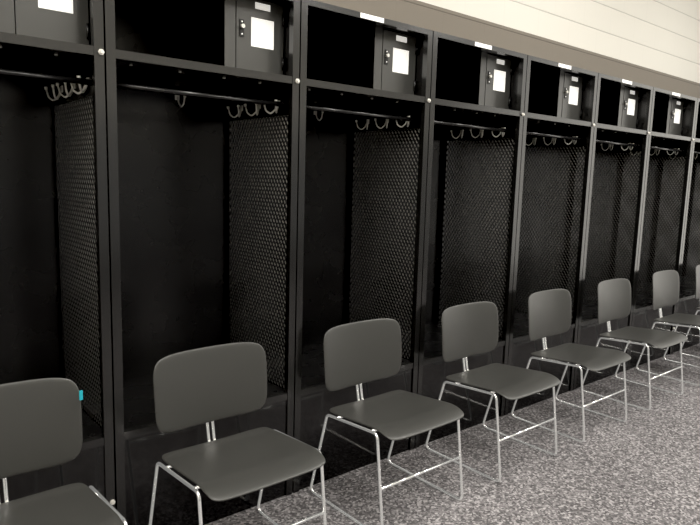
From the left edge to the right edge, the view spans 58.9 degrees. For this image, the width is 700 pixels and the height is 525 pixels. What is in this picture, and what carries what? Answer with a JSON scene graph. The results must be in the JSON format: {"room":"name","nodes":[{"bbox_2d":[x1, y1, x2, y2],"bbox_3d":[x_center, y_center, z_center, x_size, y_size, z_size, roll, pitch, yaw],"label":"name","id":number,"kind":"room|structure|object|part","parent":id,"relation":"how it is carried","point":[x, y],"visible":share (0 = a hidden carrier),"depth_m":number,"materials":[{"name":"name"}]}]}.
{"room":"sports locker room","nodes":[
{"label":"sports locker room","id":0,"kind":"room"},
{"bbox_2d":[206,343,699,524],"bbox_3d":[2.434,1.165,2.131,10.800,0.001,5.630,-5,10,-40],"label":"floor","id":1,"kind":"structure","parent":0,"point":[644,469],"depth_m":2.96,"materials":[{"name":"grey carpet"}]},
{"bbox_2d":[0,0,115,507],"bbox_3d":[-1.279,0.025,2.053,0.756,2.070,0.592,-5,10,-40],"label":"locker","id":2,"kind":"object","parent":1,"relation":"on","point":[52,52],"visible":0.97,"depth_m":2.32,"materials":[{"name":"black metal"}]},
{"bbox_2d":[0,378,127,524],"bbox_3d":[-0.913,0.754,1.706,0.480,0.740,0.480,-5,10,-40],"label":"chair","id":3,"kind":"object","parent":1,"relation":"on","point":[41,419],"visible":1,"depth_m":1.86,"materials":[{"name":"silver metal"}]},
{"bbox_3d":[-0.887,0.724,1.672,0.452,0.037,0.407,-5,10,-40],"label":"seat","id":4,"kind":"part","parent":3,"relation":"part of","materials":[{"name":"grey plastic"}]},
{"bbox_2d":[57,0,299,524],"bbox_3d":[-0.695,-0.025,2.541,0.756,2.070,0.592,-5,10,-40],"label":"locker","id":5,"kind":"object","parent":1,"relation":"on","point":[179,74],"visible":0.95,"depth_m":2.62,"materials":[{"name":"black metal"}]},
{"bbox_2d":[149,342,326,524],"bbox_3d":[-0.395,0.704,2.178,0.480,0.740,0.480,-5,10,-40],"label":"chair","id":6,"kind":"object","parent":1,"relation":"on","point":[194,387],"visible":1,"depth_m":2.21,"materials":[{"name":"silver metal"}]},
{"bbox_3d":[-0.369,0.674,2.143,0.452,0.037,0.407,-5,10,-40],"label":"seat","id":7,"kind":"part","parent":6,"relation":"part of","materials":[{"name":"grey plastic"}]},
{"bbox_2d":[231,0,432,492],"bbox_3d":[-0.112,-0.075,3.028,0.756,2.070,0.592,-5,10,-40],"label":"locker","id":8,"kind":"object","parent":1,"relation":"on","point":[359,72],"visible":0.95,"depth_m":3.07,"materials":[{"name":"black metal"}]},
{"bbox_2d":[310,318,463,524],"bbox_3d":[0.170,0.656,2.649,0.480,0.740,0.480,-5,10,-40],"label":"chair","id":9,"kind":"object","parent":1,"relation":"on","point":[355,353],"visible":1,"depth_m":2.68,"materials":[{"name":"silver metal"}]},
{"bbox_3d":[0.196,0.626,2.615,0.452,0.037,0.407,-5,10,-40],"label":"seat","id":10,"kind":"part","parent":9,"relation":"part of","materials":[{"name":"grey plastic"}]},
{"bbox_2d":[350,31,526,447],"bbox_3d":[0.472,-0.125,3.515,0.756,2.070,0.592,-5,10,-40],"label":"locker","id":11,"kind":"object","parent":1,"relation":"on","point":[477,89],"visible":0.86,"depth_m":3.56,"materials":[{"name":"black metal"}]},
{"bbox_2d":[426,301,559,481],"bbox_3d":[0.734,0.608,3.120,0.480,0.740,0.480,-5,10,-40],"label":"chair","id":12,"kind":"object","parent":1,"relation":"on","point":[468,329],"visible":1,"depth_m":3.15,"materials":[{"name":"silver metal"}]},
{"bbox_3d":[0.760,0.578,3.086,0.452,0.037,0.407,-5,10,-40],"label":"seat","id":13,"kind":"part","parent":12,"relation":"part of","materials":[{"name":"grey plastic"}]},
{"bbox_2d":[440,55,597,414],"bbox_3d":[1.056,-0.175,4.003,0.756,2.070,0.592,-5,10,-40],"label":"locker","id":14,"kind":"object","parent":1,"relation":"on","point":[560,99],"visible":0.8,"depth_m":4.07,"materials":[{"name":"black metal"}]},
{"bbox_2d":[511,289,630,441],"bbox_3d":[1.299,0.559,3.591,0.480,0.740,0.480,-5,10,-40],"label":"chair","id":15,"kind":"object","parent":1,"relation":"on","point":[549,311],"visible":1,"depth_m":3.63,"materials":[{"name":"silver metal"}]},
{"bbox_3d":[1.325,0.529,3.557,0.452,0.037,0.407,-5,10,-40],"label":"seat","id":16,"kind":"part","parent":15,"relation":"part of","materials":[{"name":"grey plastic"}]},
{"bbox_2d":[515,73,652,389],"bbox_3d":[1.639,-0.225,4.490,0.756,2.070,0.592,-5,10,-40],"label":"locker","id":17,"kind":"object","parent":1,"relation":"on","point":[623,107],"visible":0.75,"depth_m":4.55,"materials":[{"name":"black metal"}]},
{"bbox_2d":[568,87,696,369],"bbox_3d":[2.223,-0.275,4.977,0.756,2.070,0.592,-5,10,-40],"label":"locker","id":18,"kind":"object","parent":1,"relation":"on","point":[672,120],"visible":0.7,"depth_m":5.03,"materials":[{"name":"black metal"}]},
{"bbox_2d":[583,278,687,410],"bbox_3d":[1.893,0.508,4.088,0.480,0.740,0.480,-5,10,-40],"label":"chair","id":19,"kind":"object","parent":1,"relation":"on","point":[614,295],"visible":1,"depth_m":4.13,"materials":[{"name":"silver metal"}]},
{"bbox_3d":[1.919,0.478,4.053,0.452,0.037,0.407,-5,10,-40],"label":"seat","id":20,"kind":"part","parent":19,"relation":"part of","materials":[{"name":"grey plastic"}]},
{"bbox_2d":[615,98,699,353],"bbox_3d":[2.807,-0.325,5.464,0.756,2.070,0.592,-5,10,-40],"label":"locker","id":21,"kind":"object","parent":1,"relation":"on","point":[687,303],"visible":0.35,"depth_m":5.64,"materials":[{"name":"black metal"}]},
{"bbox_2d":[636,270,699,385],"bbox_3d":[2.498,0.457,4.593,0.480,0.740,0.480,-5,10,-40],"label":"chair","id":22,"kind":"object","parent":1,"relation":"on","point":[665,283],"visible":1,"depth_m":4.69,"materials":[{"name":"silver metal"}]},
{"bbox_3d":[2.524,0.426,4.559,0.452,0.037,0.407,-5,10,-40],"label":"seat","id":23,"kind":"part","parent":22,"relation":"part of","materials":[{"name":"grey plastic"}]},
{"bbox_2d":[654,160,699,287],"bbox_3d":[3.390,-0.375,5.952,0.756,2.070,0.592,-5,10,-40],"label":"locker","id":24,"kind":"object","parent":1,"relation":"on","point":[666,160],"visible":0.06,"depth_m":6.24,"materials":[{"name":"black metal"}]},
{"bbox_2d":[682,265,699,357],"bbox_3d":[3.088,0.406,5.085,0.480,0.740,0.480,-5,10,-40],"label":"chair","id":25,"kind":"object","parent":1,"relation":"on","point":[697,269],"visible":0.98,"depth_m":5.09,"materials":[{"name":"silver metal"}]},
{"bbox_2d":[686,163,699,274],"bbox_3d":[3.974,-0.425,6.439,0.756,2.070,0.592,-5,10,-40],"label":"mesh panel","id":26,"kind":"object","parent":1,"relation":"on","point":[699,163],"visible":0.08,"depth_m":6.54,"materials":[{"name":"black metal"}]},
{"bbox_2d":[315,0,699,98],"bbox_3d":[0.676,-0.960,4.018,10.800,3.600,0.001,-5,10,-40],"label":"wall","id":27,"kind":"structure","parent":0,"point":[654,43],"depth_m":4.89,"materials":[{"name":"beige paint"}]}
]}

